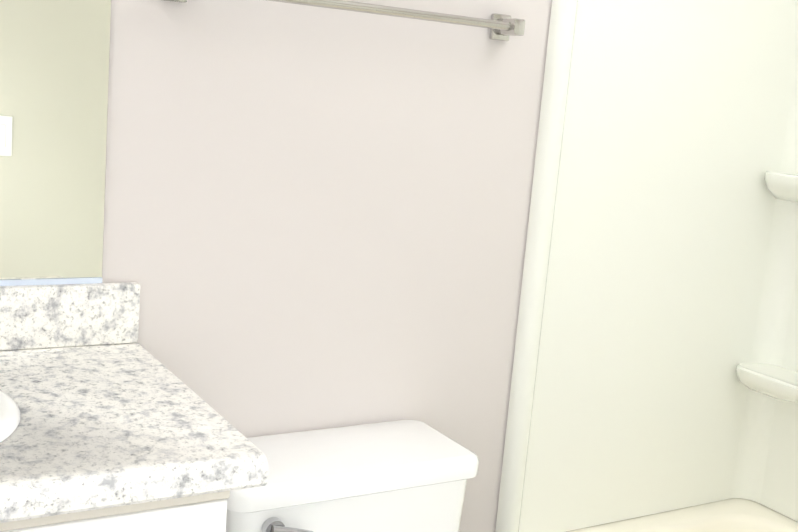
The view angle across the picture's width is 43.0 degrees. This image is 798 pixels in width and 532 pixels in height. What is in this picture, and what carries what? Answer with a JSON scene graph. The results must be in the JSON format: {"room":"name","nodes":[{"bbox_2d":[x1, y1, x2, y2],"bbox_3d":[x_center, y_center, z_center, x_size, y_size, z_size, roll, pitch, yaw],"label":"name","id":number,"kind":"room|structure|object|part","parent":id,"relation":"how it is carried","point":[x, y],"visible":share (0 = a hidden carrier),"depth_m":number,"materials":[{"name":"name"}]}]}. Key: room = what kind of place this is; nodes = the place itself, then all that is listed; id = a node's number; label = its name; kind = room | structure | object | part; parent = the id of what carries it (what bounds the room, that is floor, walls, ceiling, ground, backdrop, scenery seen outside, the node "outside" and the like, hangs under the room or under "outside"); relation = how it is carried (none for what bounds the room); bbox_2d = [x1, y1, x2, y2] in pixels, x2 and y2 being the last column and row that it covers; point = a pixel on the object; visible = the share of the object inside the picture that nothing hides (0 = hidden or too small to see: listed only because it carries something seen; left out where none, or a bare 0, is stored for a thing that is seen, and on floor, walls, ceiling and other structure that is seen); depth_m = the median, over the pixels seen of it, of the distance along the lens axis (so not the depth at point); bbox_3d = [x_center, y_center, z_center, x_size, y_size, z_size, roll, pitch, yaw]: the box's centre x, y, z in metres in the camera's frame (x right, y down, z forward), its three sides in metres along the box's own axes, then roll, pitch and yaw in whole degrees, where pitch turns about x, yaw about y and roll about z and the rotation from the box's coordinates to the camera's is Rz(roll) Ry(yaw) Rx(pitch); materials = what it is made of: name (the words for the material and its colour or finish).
{"room":"bathroom","nodes":[
{"label":"bathroom","id":0,"kind":"room"},
{"bbox_2d":[0,0,551,531],"bbox_3d":[-0.236,-0.207,1.790,2.940,2.485,0.130,-1,12,-31],"label":"wall","id":1,"kind":"structure","parent":0,"point":[316,218],"depth_m":1.78,"materials":[{"name":"white paint"}]},
{"bbox_3d":[-0.882,-0.481,1.263,1.047,1.064,0.009,-1,12,-31],"label":"mirror","id":2,"kind":"part","parent":1,"relation":"part of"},
{"bbox_2d":[166,0,524,40],"bbox_3d":[-0.066,-0.442,1.732,0.679,0.048,0.066,-1,12,-31],"label":"towel rail","id":3,"kind":"object","parent":1,"relation":"attached to","point":[502,27],"visible":1,"depth_m":1.78,"materials":[{"name":"silver metal"}]},
{"bbox_3d":[0.857,1.491,0.036,5.100,0.050,4.840,-1,12,-31],"label":"floor","id":4,"kind":"structure","parent":0,"visible":0},
{"bbox_2d":[0,282,267,531],"bbox_3d":[-0.805,0.590,1.229,1.108,1.022,0.551,-1,12,-31],"label":"bathroom vanity","id":5,"kind":"object","parent":4,"relation":"on","point":[109,422],"visible":1,"depth_m":1.26,"materials":[{"name":"beige stone"}]},
{"bbox_2d":[226,420,478,531],"bbox_3d":[0.006,0.739,1.606,0.482,0.735,0.803,-1,12,-31],"label":"toilet","id":6,"kind":"object","parent":4,"relation":"on","point":[404,476],"visible":0.71,"depth_m":1.74,"materials":[{"name":"white ceramic"}]},
{"bbox_3d":[-0.176,0.424,1.616,0.076,0.039,0.043,-1,12,-31],"label":"lever","id":7,"kind":"part","parent":6,"relation":"part of","materials":[{"name":"silver metal"}]},
{"bbox_2d":[495,0,797,531],"bbox_3d":[0.980,0.077,1.628,0.789,2.188,1.504,-1,12,-31],"label":"shower","id":8,"kind":"object","parent":4,"relation":"on","point":[654,384],"visible":1,"depth_m":2.25,"materials":[{"name":"white plastic"}]}
]}

